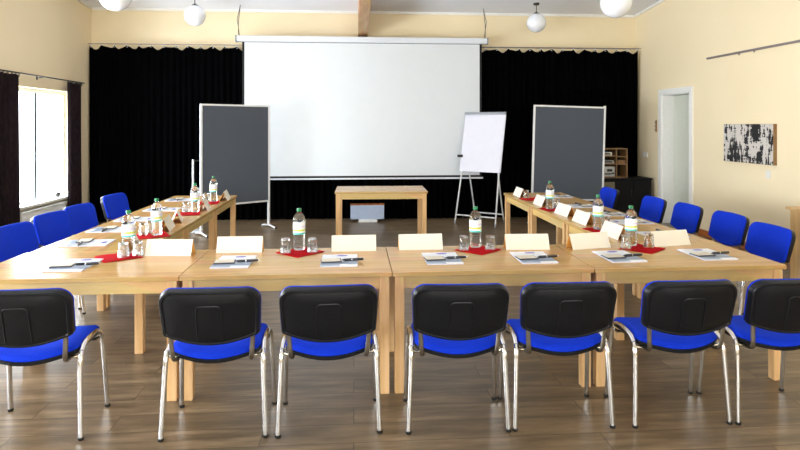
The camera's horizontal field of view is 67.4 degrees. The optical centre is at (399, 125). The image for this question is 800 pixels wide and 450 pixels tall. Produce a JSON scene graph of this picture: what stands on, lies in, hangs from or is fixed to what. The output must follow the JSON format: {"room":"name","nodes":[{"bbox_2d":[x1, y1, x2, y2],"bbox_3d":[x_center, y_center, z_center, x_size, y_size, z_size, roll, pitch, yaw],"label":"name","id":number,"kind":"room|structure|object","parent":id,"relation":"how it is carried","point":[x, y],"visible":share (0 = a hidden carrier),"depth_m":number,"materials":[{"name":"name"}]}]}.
{"room":"conference room","nodes":[
{"label":"conference room","id":0,"kind":"room"},
{"bbox_2d":[0,0,90,211],"bbox_3d":[-4.797,-0.805,3.292,0.220,4.810,14.300,0,0,-4],"label":"wall","id":1,"kind":"structure","parent":0,"point":[48,38],"depth_m":8.83,"materials":[{"name":"beige paint"}]},
{"bbox_2d":[0,69,84,83],"bbox_3d":[-5.015,-0.670,8.375,0.125,0.050,2.470,0,0,-4],"label":"curtain rod","id":2,"kind":"object","parent":1,"relation":"attached to","point":[37,76],"visible":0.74,"depth_m":8.37,"materials":[{"name":"metal"}]},
{"bbox_2d":[0,71,19,226],"bbox_3d":[-4.895,0.294,7.481,0.079,1.952,0.550,0,0,-4],"label":"window curtain","id":3,"kind":"object","parent":2,"relation":"hanging from","point":[9,83],"visible":0.96,"depth_m":7.53,"materials":[{"name":"fabric"}]},
{"bbox_2d":[67,81,81,206],"bbox_3d":[-5.033,0.308,9.301,0.082,1.984,0.481,0,0,-4],"label":"window curtain","id":4,"kind":"object","parent":2,"relation":"hanging from","point":[73,89],"visible":0.89,"depth_m":9.26,"materials":[{"name":"fabric"}]},
{"bbox_2d":[19,87,67,209],"bbox_3d":[-5.133,0.285,8.531,0.268,1.630,1.800,0,0,-4],"label":"window","id":5,"kind":"structure","parent":1,"relation":"in","point":[33,200],"depth_m":8.57,"materials":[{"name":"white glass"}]},
{"bbox_2d":[20,201,66,221],"bbox_3d":[-5.021,1.367,8.420,0.120,0.466,1.220,0,0,-4],"label":"radiator","id":6,"kind":"object","parent":1,"relation":"attached to","point":[26,215],"visible":0.41,"depth_m":8.30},
{"bbox_2d":[20,201,66,213],"bbox_3d":[-5.006,1.142,8.421,0.090,0.016,1.220,0,0,-4],"label":"grille","id":7,"kind":"object","parent":6,"relation":"attached to","point":[63,203],"depth_m":8.42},
{"bbox_2d":[91,9,634,53],"bbox_3d":[-0.484,-0.250,10.594,9.500,3.700,0.200,0,0,-4],"label":"wall","id":8,"kind":"structure","parent":0,"point":[132,28],"depth_m":10.46,"materials":[{"name":"beige paint"}]},
{"bbox_2d":[92,7,633,17],"bbox_3d":[-0.475,-1.985,10.479,9.440,0.050,0.030,0,0,-4],"label":"trim","id":9,"kind":"structure","parent":8,"relation":"attached to","point":[93,8],"depth_m":10.46,"materials":[{"name":"paint"}]},
{"bbox_2d":[358,0,370,36],"bbox_3d":[-0.126,-2.350,3.651,0.165,1.613,13.638,0,0,-4],"label":"beam","id":10,"kind":"structure","parent":8,"relation":"attached to","point":[364,6],"depth_m":9.19,"materials":[{"name":"brown wood"}]},
{"bbox_2d":[88,43,640,49],"bbox_3d":[-0.468,-1.375,10.384,9.490,0.019,0.220,0,0,-4],"label":"rail","id":11,"kind":"object","parent":8,"relation":"attached to","point":[88,43],"visible":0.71,"depth_m":10.49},
{"bbox_2d":[89,44,362,221],"bbox_3d":[-2.864,0.112,10.170,4.630,2.952,0.078,0,0,-4],"label":"stage curtain","id":12,"kind":"object","parent":11,"relation":"hanging from","point":[144,103],"visible":0.43,"depth_m":10.08,"materials":[{"name":"black fabric"}]},
{"bbox_2d":[363,48,637,218],"bbox_3d":[1.788,0.112,10.453,4.870,2.952,0.079,0,0,-4],"label":"stage curtain","id":13,"kind":"object","parent":11,"relation":"hanging from","point":[513,82],"visible":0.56,"depth_m":10.49,"materials":[{"name":"black fabric"}]},
{"bbox_2d":[82,0,659,14],"bbox_3d":[0.099,-2.657,3.668,10.200,1.366,14.300,0,0,-4],"label":"ceiling","id":14,"kind":"structure","parent":0,"point":[465,6],"depth_m":10.10,"materials":[{"name":"white paint"}]},
{"bbox_2d":[99,0,131,10],"bbox_3d":[-2.849,-1.760,5.999,0.320,1.220,0.320,0,0,-4],"label":"globe lamp","id":15,"kind":"object","parent":14,"relation":"hanging from","point":[113,5],"visible":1,"depth_m":5.92,"materials":[{"name":"white glass"}]},
{"bbox_2d":[184,0,205,25],"bbox_3d":[-3.158,-1.817,9.235,0.320,0.553,0.320,0,0,-4],"label":"globe lamp","id":16,"kind":"object","parent":14,"relation":"hanging from","point":[194,15],"visible":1,"depth_m":9.13,"materials":[{"name":"white glass"}]},
{"bbox_2d":[235,5,487,179],"bbox_3d":[-0.615,-0.560,10.183,4.270,2.932,0.120,0,0,-4],"label":"projection screen","id":17,"kind":"object","parent":14,"relation":"hanging from","point":[342,108],"visible":0.87,"depth_m":10.17,"materials":[{"name":"fabric"}]},
{"bbox_2d":[527,3,545,31],"bbox_3d":[2.285,-1.815,10.055,0.320,0.489,0.320,0,0,-4],"label":"globe lamp","id":18,"kind":"object","parent":14,"relation":"hanging from","point":[536,22],"visible":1,"depth_m":9.95,"materials":[{"name":"white glass"}]},
{"bbox_2d":[600,0,632,17],"bbox_3d":[2.248,-1.754,6.241,0.320,1.257,0.320,0,0,-4],"label":"globe lamp","id":19,"kind":"object","parent":14,"relation":"hanging from","point":[610,8],"visible":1,"depth_m":6.14,"materials":[{"name":"white glass"}]},
{"bbox_2d":[0,217,799,449],"bbox_3d":[0.049,1.650,3.665,10.300,0.100,14.500,0,0,-4],"label":"floor","id":20,"kind":"structure","parent":0,"point":[331,405],"depth_m":3.54,"materials":[{"name":"laminate"}]},
{"bbox_2d":[0,221,85,313],"bbox_3d":[-2.931,1.199,4.855,0.554,0.802,0.556,0,0,2],"label":"chair","id":21,"kind":"object","parent":20,"relation":"on","point":[16,239],"visible":0.29,"depth_m":4.89,"materials":[{"name":"fabric"}]},
{"bbox_2d":[0,288,109,440],"bbox_3d":[-1.901,1.199,3.163,0.557,0.802,0.554,0,0,-6],"label":"chair","id":22,"kind":"object","parent":20,"relation":"on","point":[38,326],"visible":1,"depth_m":2.98,"materials":[{"name":"black plastic"}]},
{"bbox_2d":[30,210,81,309],"bbox_3d":[-3.011,1.199,5.511,0.554,0.802,0.557,0,0,4],"label":"chair","id":23,"kind":"object","parent":20,"relation":"on","point":[50,227],"visible":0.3,"depth_m":5.50,"materials":[{"name":"fabric"}]},
{"bbox_2d":[62,203,97,234],"bbox_3d":[-3.055,1.199,6.081,0.554,0.802,0.556,0,0,4],"label":"chair","id":24,"kind":"object","parent":20,"relation":"on","point":[83,217],"visible":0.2,"depth_m":6.11,"materials":[{"name":"fabric"}]},
{"bbox_2d":[0,250,208,400],"bbox_3d":[-1.926,1.235,3.801,1.234,0.730,0.751,0,0,-4],"label":"wooden table","id":25,"kind":"object","parent":20,"relation":"on","point":[147,274],"visible":0.63,"depth_m":3.52,"materials":[{"name":"brown wood"}]},
{"bbox_2d":[42,258,102,271],"bbox_3d":[-2.028,0.866,3.740,0.230,0.008,0.330,0,0,-3],"label":"booklet","id":26,"kind":"object","parent":25,"relation":"on","point":[76,268],"visible":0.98,"depth_m":3.66,"materials":[{"name":"white paper"}]},
{"bbox_2d":[49,262,76,267],"bbox_3d":[-2.078,0.858,3.702,0.128,0.008,0.096,0,0,-9],"label":"notepad","id":27,"kind":"object","parent":26,"relation":"on","point":[56,265],"visible":0.92,"depth_m":3.67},
{"bbox_2d":[95,253,142,262],"bbox_3d":[-1.865,0.862,3.974,0.240,0.015,0.240,0,0,-40],"label":"paper napkin","id":28,"kind":"object","parent":25,"relation":"on","point":[106,258],"visible":0.68,"depth_m":3.94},
{"bbox_2d":[117,241,128,257],"bbox_3d":[-1.824,0.814,3.957,0.074,0.095,0.074,0,0,-4],"label":"drinking glass","id":29,"kind":"object","parent":28,"relation":"on","point":[123,247],"visible":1,"depth_m":3.93,"materials":[{"name":"white"}]},
{"bbox_2d":[122,210,134,252],"bbox_3d":[-1.849,0.718,4.085,0.085,0.288,0.086,0,0,-1],"label":"water bottle","id":30,"kind":"object","parent":28,"relation":"on","point":[128,221],"visible":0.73,"depth_m":4.05,"materials":[{"name":"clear plastic"}]},
{"bbox_2d":[132,240,143,255],"bbox_3d":[-1.749,0.814,4.003,0.074,0.095,0.074,0,0,-4],"label":"drinking glass","id":31,"kind":"object","parent":28,"relation":"on","point":[137,248],"visible":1,"depth_m":3.98,"materials":[{"name":"white"}]},
{"bbox_2d":[144,239,194,255],"bbox_3d":[-1.554,0.818,4.058,0.310,0.104,0.096,0,0,0],"label":"name card","id":32,"kind":"object","parent":25,"relation":"on","point":[154,247],"visible":1,"depth_m":4.04,"materials":[{"name":"paper"}]},
{"bbox_2d":[32,224,187,353],"bbox_3d":[-2.214,1.235,4.723,0.766,0.730,1.114,0,0,-4],"label":"wooden table","id":33,"kind":"object","parent":20,"relation":"on","point":[179,231],"visible":0.32,"depth_m":4.33,"materials":[{"name":"brown wood"}]},
{"bbox_2d":[57,239,114,246],"bbox_3d":[-2.318,0.866,4.445,0.330,0.008,0.230,0,0,-7],"label":"booklet","id":34,"kind":"object","parent":33,"relation":"on","point":[96,242],"visible":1,"depth_m":4.40,"materials":[{"name":"white paper"}]},
{"bbox_2d":[85,227,136,232],"bbox_3d":[-2.412,0.866,5.020,0.330,0.008,0.230,0,0,-2],"label":"booklet","id":35,"kind":"object","parent":33,"relation":"on","point":[97,229],"visible":0.51,"depth_m":4.95,"materials":[{"name":"white paper"}]},
{"bbox_2d":[136,230,170,239],"bbox_3d":[-1.970,0.862,4.753,0.240,0.015,0.240,0,0,-34],"label":"paper napkin","id":36,"kind":"object","parent":33,"relation":"on","point":[164,234],"visible":0.71,"depth_m":4.71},
{"bbox_2d":[138,222,147,234],"bbox_3d":[-2.036,0.814,4.758,0.074,0.095,0.074,0,0,-4],"label":"drinking glass","id":37,"kind":"object","parent":36,"relation":"on","point":[143,227],"visible":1,"depth_m":4.73,"materials":[{"name":"white"}]},
{"bbox_2d":[151,198,161,235],"bbox_3d":[-1.925,0.718,4.746,0.085,0.288,0.086,0,0,-7],"label":"water bottle","id":38,"kind":"object","parent":36,"relation":"on","point":[156,208],"visible":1,"depth_m":4.71,"materials":[{"name":"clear plastic"}]},
{"bbox_2d":[162,214,174,231],"bbox_3d":[-1.969,0.818,5.064,0.096,0.104,0.310,0,0,-12],"label":"name card","id":39,"kind":"object","parent":33,"relation":"on","point":[168,221],"visible":0.82,"depth_m":5.06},
{"bbox_2d":[100,193,129,221],"bbox_3d":[-3.148,1.199,7.025,0.554,0.802,0.557,0,0,4],"label":"chair","id":40,"kind":"object","parent":20,"relation":"on","point":[114,206],"visible":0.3,"depth_m":7.00,"materials":[{"name":"fabric"}]},
{"bbox_2d":[101,207,216,307],"bbox_3d":[-2.300,1.235,5.842,0.766,0.730,1.114,0,0,-4],"label":"wooden table","id":41,"kind":"object","parent":20,"relation":"on","point":[195,221],"visible":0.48,"depth_m":5.85,"materials":[{"name":"brown wood"}]},
{"bbox_2d":[175,211,199,215],"bbox_3d":[-2.101,0.862,5.926,0.240,0.015,0.240,0,0,-16],"label":"paper napkin","id":42,"kind":"object","parent":41,"relation":"on","point":[181,213],"visible":0.8,"depth_m":5.91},
{"bbox_2d":[190,183,198,211],"bbox_3d":[-2.058,0.718,6.019,0.085,0.288,0.086,0,0,-29],"label":"water bottle","id":43,"kind":"object","parent":42,"relation":"on","point":[194,195],"visible":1,"depth_m":5.99,"materials":[{"name":"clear plastic"}]},
{"bbox_2d":[145,195,236,249],"bbox_3d":[-2.386,1.235,6.960,0.766,0.730,1.114,0,0,-4],"label":"wooden table","id":44,"kind":"object","parent":20,"relation":"on","point":[223,204],"visible":0.38,"depth_m":7.01,"materials":[{"name":"brown wood"}]},
{"bbox_2d":[199,200,219,204],"bbox_3d":[-2.164,0.862,6.754,0.240,0.015,0.240,0,0,-10],"label":"paper napkin","id":45,"kind":"object","parent":44,"relation":"on","point":[210,202],"visible":0.67,"depth_m":6.76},
{"bbox_2d":[210,176,216,201],"bbox_3d":[-2.132,0.718,6.856,0.085,0.288,0.086,0,0,-3],"label":"water bottle","id":46,"kind":"object","parent":45,"relation":"on","point":[213,182],"visible":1,"depth_m":6.82,"materials":[{"name":"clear plastic"}]},
{"bbox_2d":[158,286,276,441],"bbox_3d":[-0.963,1.199,3.200,0.557,0.802,0.554,0,0,-4],"label":"chair","id":47,"kind":"object","parent":20,"relation":"on","point":[209,325],"visible":1,"depth_m":2.99,"materials":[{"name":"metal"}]},
{"bbox_2d":[194,104,276,237],"bbox_3d":[-2.486,0.637,9.111,1.142,1.925,0.474,0,0,-42],"label":"pinboard","id":48,"kind":"object","parent":20,"relation":"on","point":[234,139],"visible":0.99,"depth_m":9.10,"materials":[{"name":"grey fabric"}]},
{"bbox_2d":[179,247,391,400],"bbox_3d":[-0.692,1.235,3.896,1.234,0.730,0.751,0,0,-4],"label":"wooden table","id":49,"kind":"object","parent":20,"relation":"on","point":[274,271],"visible":0.79,"depth_m":3.58,"materials":[{"name":"brown wood"}]},
{"bbox_2d":[209,255,256,268],"bbox_3d":[-1.057,0.866,3.830,0.230,0.008,0.330,0,0,-3],"label":"booklet","id":50,"kind":"object","parent":49,"relation":"on","point":[237,264],"visible":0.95,"depth_m":3.76,"materials":[{"name":"white paper"}]},
{"bbox_2d":[213,259,235,263],"bbox_3d":[-1.107,0.858,3.792,0.128,0.008,0.096,0,0,-9],"label":"notepad","id":51,"kind":"object","parent":50,"relation":"on","point":[226,261],"visible":0.94,"depth_m":3.78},
{"bbox_2d":[216,236,263,252],"bbox_3d":[-1.108,0.818,4.162,0.310,0.104,0.096,0,0,-4],"label":"name card","id":52,"kind":"object","parent":49,"relation":"on","point":[233,244],"visible":1,"depth_m":4.14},
{"bbox_2d":[276,247,323,257],"bbox_3d":[-0.688,0.862,4.124,0.240,0.015,0.240,0,0,41],"label":"paper napkin","id":53,"kind":"object","parent":49,"relation":"on","point":[294,253],"visible":0.62,"depth_m":4.06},
{"bbox_2d":[280,238,290,253],"bbox_3d":[-0.781,0.814,4.087,0.074,0.095,0.074,0,0,-4],"label":"drinking glass","id":54,"kind":"object","parent":53,"relation":"on","point":[285,248],"visible":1,"depth_m":4.06,"materials":[{"name":"white"}]},
{"bbox_2d":[293,208,304,249],"bbox_3d":[-0.703,0.718,4.183,0.085,0.288,0.086,0,0,-20],"label":"water bottle","id":55,"kind":"object","parent":53,"relation":"on","point":[299,218],"visible":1,"depth_m":4.15,"materials":[{"name":"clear plastic"}]},
{"bbox_2d":[307,237,317,252],"bbox_3d":[-0.600,0.814,4.111,0.074,0.095,0.074,0,0,-4],"label":"drinking glass","id":56,"kind":"object","parent":53,"relation":"on","point":[312,247],"visible":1,"depth_m":4.08,"materials":[{"name":"white"}]},
{"bbox_2d":[320,254,357,266],"bbox_3d":[-0.390,0.866,3.866,0.230,0.008,0.330,0,0,-4],"label":"booklet","id":57,"kind":"object","parent":49,"relation":"on","point":[342,256],"visible":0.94,"depth_m":3.79,"materials":[{"name":"white paper"}]},
{"bbox_2d":[321,258,341,262],"bbox_3d":[-0.439,0.858,3.828,0.128,0.008,0.096,0,0,-10],"label":"notepad","id":58,"kind":"object","parent":57,"relation":"on","point":[326,260],"visible":1,"depth_m":3.81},
{"bbox_2d":[331,235,375,251],"bbox_3d":[-0.324,0.818,4.213,0.310,0.104,0.096,0,0,-5],"label":"name card","id":59,"kind":"object","parent":49,"relation":"on","point":[340,243],"visible":1,"depth_m":4.19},
{"bbox_2d":[275,284,382,438],"bbox_3d":[-0.380,1.199,3.240,0.557,0.802,0.554,0,0,-5],"label":"chair","id":60,"kind":"object","parent":20,"relation":"on","point":[319,322],"visible":1,"depth_m":3.03,"materials":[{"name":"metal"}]},
{"bbox_2d":[350,203,383,221],"bbox_3d":[-0.549,1.453,10.068,0.570,0.294,0.200,0,0,-4],"label":"box","id":61,"kind":"object","parent":20,"relation":"on","point":[365,212],"visible":1,"depth_m":9.99,"materials":[{"name":"grey plastic"}]},
{"bbox_2d":[335,186,427,234],"bbox_3d":[-0.268,1.235,8.334,1.234,0.730,0.751,0,0,-3],"label":"wooden table","id":62,"kind":"object","parent":20,"relation":"on","point":[342,192],"visible":0.8,"depth_m":8.01,"materials":[{"name":"brown wood"}]},
{"bbox_2d":[403,283,510,434],"bbox_3d":[0.302,1.199,3.268,0.556,0.802,0.554,0,0,-2],"label":"chair","id":63,"kind":"object","parent":20,"relation":"on","point":[450,320],"visible":1,"depth_m":3.06,"materials":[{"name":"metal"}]},
{"bbox_2d":[454,112,506,226],"bbox_3d":[1.344,0.687,9.915,0.787,1.837,0.597,0,0,34],"label":"flipchart","id":64,"kind":"object","parent":20,"relation":"on","point":[483,135],"visible":0.95,"depth_m":9.89,"materials":[{"name":"paper"}]},
{"bbox_2d":[386,244,593,393],"bbox_3d":[0.542,1.235,3.991,1.234,0.730,0.751,0,0,-4],"label":"wooden table","id":65,"kind":"object","parent":20,"relation":"on","point":[409,268],"visible":0.73,"depth_m":3.66,"materials":[{"name":"brown wood"}]},
{"bbox_2d":[398,234,442,249],"bbox_3d":[0.144,0.818,4.259,0.310,0.104,0.096,0,0,-5],"label":"name card","id":66,"kind":"object","parent":65,"relation":"on","point":[405,241],"visible":1,"depth_m":4.24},
{"bbox_2d":[422,252,463,264],"bbox_3d":[0.275,0.866,3.928,0.230,0.008,0.330,0,0,-4],"label":"booklet","id":67,"kind":"object","parent":65,"relation":"on","point":[444,254],"visible":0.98,"depth_m":3.85,"materials":[{"name":"white paper"}]},
{"bbox_2d":[424,256,445,260],"bbox_3d":[0.225,0.858,3.889,0.128,0.008,0.096,0,0,-10],"label":"notepad","id":68,"kind":"object","parent":67,"relation":"on","point":[427,258],"visible":1,"depth_m":3.87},
{"bbox_2d":[455,245,500,254],"bbox_3d":[0.544,0.862,4.204,0.240,0.015,0.240,0,0,43],"label":"paper napkin","id":69,"kind":"object","parent":65,"relation":"on","point":[481,250],"visible":0.76,"depth_m":4.16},
{"bbox_2d":[459,235,468,250],"bbox_3d":[0.445,0.814,4.186,0.074,0.095,0.074,0,0,-4],"label":"drinking glass","id":70,"kind":"object","parent":69,"relation":"on","point":[463,239],"visible":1,"depth_m":4.16,"materials":[{"name":"white"}]},
{"bbox_2d":[469,206,480,247],"bbox_3d":[0.536,0.718,4.268,0.085,0.288,0.086,0,0,-4],"label":"water bottle","id":71,"kind":"object","parent":69,"relation":"on","point":[475,216],"visible":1,"depth_m":4.24,"materials":[{"name":"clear plastic"}]},
{"bbox_2d":[485,235,494,249],"bbox_3d":[0.632,0.814,4.201,0.074,0.095,0.074,0,0,-4],"label":"drinking glass","id":72,"kind":"object","parent":69,"relation":"on","point":[490,239],"visible":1,"depth_m":4.17,"materials":[{"name":"white"}]},
{"bbox_2d":[503,234,549,249],"bbox_3d":[0.898,0.818,4.261,0.310,0.104,0.096,0,0,-2],"label":"name card","id":73,"kind":"object","parent":65,"relation":"on","point":[511,241],"visible":1,"depth_m":4.24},
{"bbox_2d":[510,251,557,263],"bbox_3d":[0.876,0.866,3.954,0.230,0.008,0.330,0,0,-4],"label":"booklet","id":74,"kind":"object","parent":65,"relation":"on","point":[536,253],"visible":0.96,"depth_m":3.88,"materials":[{"name":"white paper"}]},
{"bbox_2d":[515,255,538,259],"bbox_3d":[0.827,0.858,3.915,0.128,0.008,0.096,0,0,-10],"label":"notepad","id":75,"kind":"object","parent":74,"relation":"on","point":[521,257],"visible":1,"depth_m":3.90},
{"bbox_2d":[504,192,591,243],"bbox_3d":[1.772,1.235,7.280,0.766,0.730,1.114,0,0,-4],"label":"wooden table","id":76,"kind":"object","parent":20,"relation":"on","point":[509,197],"visible":0.34,"depth_m":7.46,"materials":[{"name":"brown wood"}]},
{"bbox_2d":[497,281,616,431],"bbox_3d":[0.859,1.199,3.301,0.557,0.802,0.554,0,0,-3],"label":"chair","id":77,"kind":"object","parent":20,"relation":"on","point":[557,318],"visible":0.96,"depth_m":3.09,"materials":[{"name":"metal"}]},
{"bbox_2d":[526,105,605,223],"bbox_3d":[2.715,0.630,9.687,1.248,1.941,0.474,0,0,-4],"label":"pinboard","id":78,"kind":"object","parent":20,"relation":"on","point":[568,142],"visible":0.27,"depth_m":9.68,"materials":[{"name":"grey fabric"}]},
{"bbox_2d":[529,203,641,295],"bbox_3d":[1.858,1.235,6.162,0.766,0.730,1.114,0,0,-4],"label":"wooden table","id":79,"kind":"object","parent":20,"relation":"on","point":[553,218],"visible":0.37,"depth_m":6.11,"materials":[{"name":"brown wood"}]},
{"bbox_2d":[533,194,545,206],"bbox_3d":[1.553,0.818,6.599,0.096,0.104,0.310,0,0,-4],"label":"name card","id":80,"kind":"object","parent":79,"relation":"on","point":[539,200],"visible":0.86,"depth_m":6.58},
{"bbox_2d":[537,208,555,211],"bbox_3d":[1.596,0.862,6.241,0.240,0.015,0.240,0,0,-16],"label":"paper napkin","id":81,"kind":"object","parent":79,"relation":"on","point":[545,209],"visible":0.43,"depth_m":6.20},
{"bbox_2d":[546,181,553,208],"bbox_3d":[1.561,0.718,6.248,0.085,0.288,0.086,0,0,-23],"label":"water bottle","id":82,"kind":"object","parent":81,"relation":"on","point":[549,188],"visible":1,"depth_m":6.21,"materials":[{"name":"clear plastic"}]},
{"bbox_2d":[554,202,574,216],"bbox_3d":[1.614,0.818,5.871,0.096,0.104,0.310,0,0,-8],"label":"name card","id":83,"kind":"object","parent":79,"relation":"on","point":[562,209],"visible":0.91,"depth_m":5.84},
{"bbox_2d":[599,187,618,209],"bbox_3d":[2.486,1.199,7.712,0.554,0.802,0.556,0,0,-2],"label":"chair","id":84,"kind":"object","parent":20,"relation":"on","point":[609,196],"visible":0.22,"depth_m":7.66,"materials":[{"name":"fabric"}]},
{"bbox_2d":[589,176,652,217],"bbox_3d":[3.746,1.240,10.293,0.990,0.720,0.499,0,0,-4],"label":"base cabinet","id":85,"kind":"object","parent":20,"relation":"on","point":[632,189],"visible":0.45,"depth_m":10.08,"materials":[{"name":"laminate"}]},
{"bbox_2d":[604,148,627,177],"bbox_3d":[3.555,0.629,10.303,0.600,0.500,0.280,0,0,-4],"label":"open shelf","id":86,"kind":"object","parent":85,"relation":"on","point":[621,170],"visible":0.51,"depth_m":10.23,"materials":[{"name":"brown wood"}]},
{"bbox_2d":[604,166,614,176],"bbox_3d":[3.463,0.771,10.259,0.340,0.170,0.234,0,0,-4],"label":"amplifier","id":87,"kind":"object","parent":86,"relation":"on","point":[609,171],"visible":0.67,"depth_m":10.16,"materials":[{"name":"silver metal"}]},
{"bbox_2d":[564,219,713,339],"bbox_3d":[1.944,1.235,5.043,0.766,0.730,1.114,0,0,-4],"label":"wooden table","id":88,"kind":"object","parent":20,"relation":"on","point":[572,227],"visible":0.3,"depth_m":5.00,"materials":[{"name":"brown wood"}]},
{"bbox_2d":[572,209,592,225],"bbox_3d":[1.647,0.818,5.382,0.096,0.104,0.310,0,0,-6],"label":"name card","id":89,"kind":"object","parent":88,"relation":"on","point":[581,217],"visible":0.86,"depth_m":5.35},
{"bbox_2d":[582,227,600,231],"bbox_3d":[1.681,0.862,5.004,0.240,0.015,0.240,0,0,-16],"label":"paper napkin","id":90,"kind":"object","parent":88,"relation":"on","point":[591,229],"visible":0.38,"depth_m":5.00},
{"bbox_2d":[593,194,602,229],"bbox_3d":[1.655,0.718,5.011,0.085,0.288,0.086,0,0,-15],"label":"water bottle","id":91,"kind":"object","parent":90,"relation":"on","point":[597,203],"visible":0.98,"depth_m":4.98,"materials":[{"name":"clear plastic"}]},
{"bbox_2d":[600,220,624,239],"bbox_3d":[1.687,0.818,4.728,0.096,0.104,0.310,0,0,-6],"label":"name card","id":92,"kind":"object","parent":88,"relation":"on","point":[613,230],"visible":0.77,"depth_m":4.70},
{"bbox_2d":[610,219,653,224],"bbox_3d":[2.080,0.866,5.426,0.330,0.008,0.230,0,0,-6],"label":"booklet","id":93,"kind":"object","parent":88,"relation":"on","point":[620,221],"visible":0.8,"depth_m":5.42,"materials":[{"name":"white paper"}]},
{"bbox_2d":[639,196,666,223],"bbox_3d":[2.642,1.199,6.721,0.554,0.802,0.556,0,0,-2],"label":"chair","id":94,"kind":"object","parent":20,"relation":"on","point":[652,208],"visible":0.31,"depth_m":6.70,"materials":[{"name":"fabric"}]},
{"bbox_2d":[604,279,736,428],"bbox_3d":[1.498,1.199,3.337,0.557,0.802,0.554,0,0,-4],"label":"chair","id":95,"kind":"object","parent":20,"relation":"on","point":[679,316],"visible":0.99,"depth_m":3.13,"materials":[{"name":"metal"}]},
{"bbox_2d":[554,242,786,386],"bbox_3d":[1.779,1.235,4.086,1.234,0.730,0.751,0,0,-4],"label":"wooden table","id":96,"kind":"object","parent":20,"relation":"on","point":[668,264],"visible":0.56,"depth_m":3.77,"materials":[{"name":"brown wood"}]},
{"bbox_2d":[566,232,610,249],"bbox_3d":[1.349,0.818,4.301,0.310,0.104,0.096,0,0,-16],"label":"name card","id":97,"kind":"object","parent":96,"relation":"on","point":[577,241],"visible":1,"depth_m":4.28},
{"bbox_2d":[592,250,646,262],"bbox_3d":[1.453,0.866,3.988,0.230,0.008,0.330,0,0,-5],"label":"booklet","id":98,"kind":"object","parent":96,"relation":"on","point":[621,252],"visible":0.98,"depth_m":3.94,"materials":[{"name":"white paper"}]},
{"bbox_2d":[619,243,664,253],"bbox_3d":[1.710,0.862,4.244,0.240,0.015,0.240,0,0,-44],"label":"paper napkin","id":99,"kind":"object","parent":96,"relation":"on","point":[639,247],"visible":0.78,"depth_m":4.20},
{"bbox_2d":[620,234,630,248],"bbox_3d":[1.595,0.814,4.235,0.074,0.095,0.074,0,0,-4],"label":"drinking glass","id":100,"kind":"object","parent":99,"relation":"on","point":[625,238],"visible":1,"depth_m":4.21,"materials":[{"name":"white"}]},
{"bbox_2d":[625,205,636,245],"bbox_3d":[1.668,0.718,4.330,0.085,0.288,0.086,0,0,-14],"label":"water bottle","id":101,"kind":"object","parent":99,"relation":"on","point":[630,215],"visible":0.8,"depth_m":4.30,"materials":[{"name":"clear plastic"}]},
{"bbox_2d":[643,233,653,247],"bbox_3d":[1.772,0.814,4.274,0.074,0.095,0.074,0,0,-4],"label":"drinking glass","id":102,"kind":"object","parent":99,"relation":"on","point":[648,237],"visible":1,"depth_m":4.25,"materials":[{"name":"white"}]},
{"bbox_2d":[650,230,690,246],"bbox_3d":[1.968,0.818,4.399,0.310,0.104,0.096,0,0,-15],"label":"name card","id":103,"kind":"object","parent":96,"relation":"on","point":[669,237],"visible":0.77,"depth_m":4.38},
{"bbox_2d":[677,248,737,260],"bbox_3d":[2.070,0.866,4.051,0.230,0.008,0.330,0,0,-5],"label":"booklet","id":104,"kind":"object","parent":96,"relation":"on","point":[687,251],"visible":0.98,"depth_m":4.00,"materials":[{"name":"white paper"}]},
{"bbox_2d":[670,202,703,235],"bbox_3d":[2.738,1.199,6.127,0.554,0.802,0.556,0,0,-2],"label":"chair","id":105,"kind":"object","parent":20,"relation":"on","point":[685,216],"visible":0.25,"depth_m":6.11,"materials":[{"name":"fabric"}]},
{"bbox_2d":[708,210,749,308],"bbox_3d":[2.826,1.199,5.503,0.554,0.802,0.557,0,0,-3],"label":"chair","id":106,"kind":"object","parent":20,"relation":"on","point":[727,228],"visible":0.4,"depth_m":5.47,"materials":[{"name":"fabric"}]},
{"bbox_2d":[696,278,799,424],"bbox_3d":[2.065,1.199,3.373,0.557,0.802,0.554,0,0,-4],"label":"chair","id":107,"kind":"object","parent":20,"relation":"on","point":[770,319],"visible":0.85,"depth_m":3.17,"materials":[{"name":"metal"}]},
{"bbox_2d":[739,222,795,314],"bbox_3d":[2.788,1.199,4.828,0.554,0.802,0.557,0,0,-3],"label":"chair","id":108,"kind":"object","parent":20,"relation":"on","point":[776,243],"visible":0.37,"depth_m":4.79,"materials":[{"name":"fabric"}]},
{"bbox_2d":[785,206,799,278],"bbox_3d":[4.290,1.213,5.967,0.620,0.773,0.460,0,0,-4],"label":"wooden stand","id":109,"kind":"object","parent":20,"relation":"on","point":[794,210],"visible":0.77,"depth_m":6.07,"materials":[{"name":"brown wood"}]},
{"bbox_2d":[635,0,799,241],"bbox_3d":[4.915,-0.805,4.039,0.260,4.810,14.300,0,0,-4],"label":"wall","id":110,"kind":"structure","parent":0,"point":[675,38],"depth_m":8.22,"materials":[{"name":"beige paint"}]},
{"bbox_2d":[658,86,692,222],"bbox_3d":[4.481,0.500,9.512,0.284,2.200,1.000,0,0,-4],"label":"door","id":111,"kind":"structure","parent":110,"relation":"in","point":[675,105],"depth_m":9.84,"materials":[{"name":"paint"}]},
{"bbox_2d":[696,228,789,262],"bbox_3d":[4.776,1.554,4.028,0.019,0.090,13.700,0,0,-4],"label":"baseboard","id":112,"kind":"structure","parent":110,"relation":"attached to","point":[701,232],"depth_m":8.66,"materials":[{"name":"brown wood"}]},
{"bbox_2d":[724,124,776,164],"bbox_3d":[4.477,0.225,7.706,0.050,0.500,0.970,0,0,-4],"label":"painting","id":113,"kind":"object","parent":110,"relation":"attached to","point":[744,143],"visible":1,"depth_m":7.61,"materials":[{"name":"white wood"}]},
{"bbox_2d":[706,40,799,59],"bbox_3d":[4.511,-0.959,7.438,0.022,0.051,2.400,0,0,-4],"label":"rail","id":114,"kind":"object","parent":110,"relation":"attached to","point":[795,41],"visible":1,"depth_m":7.60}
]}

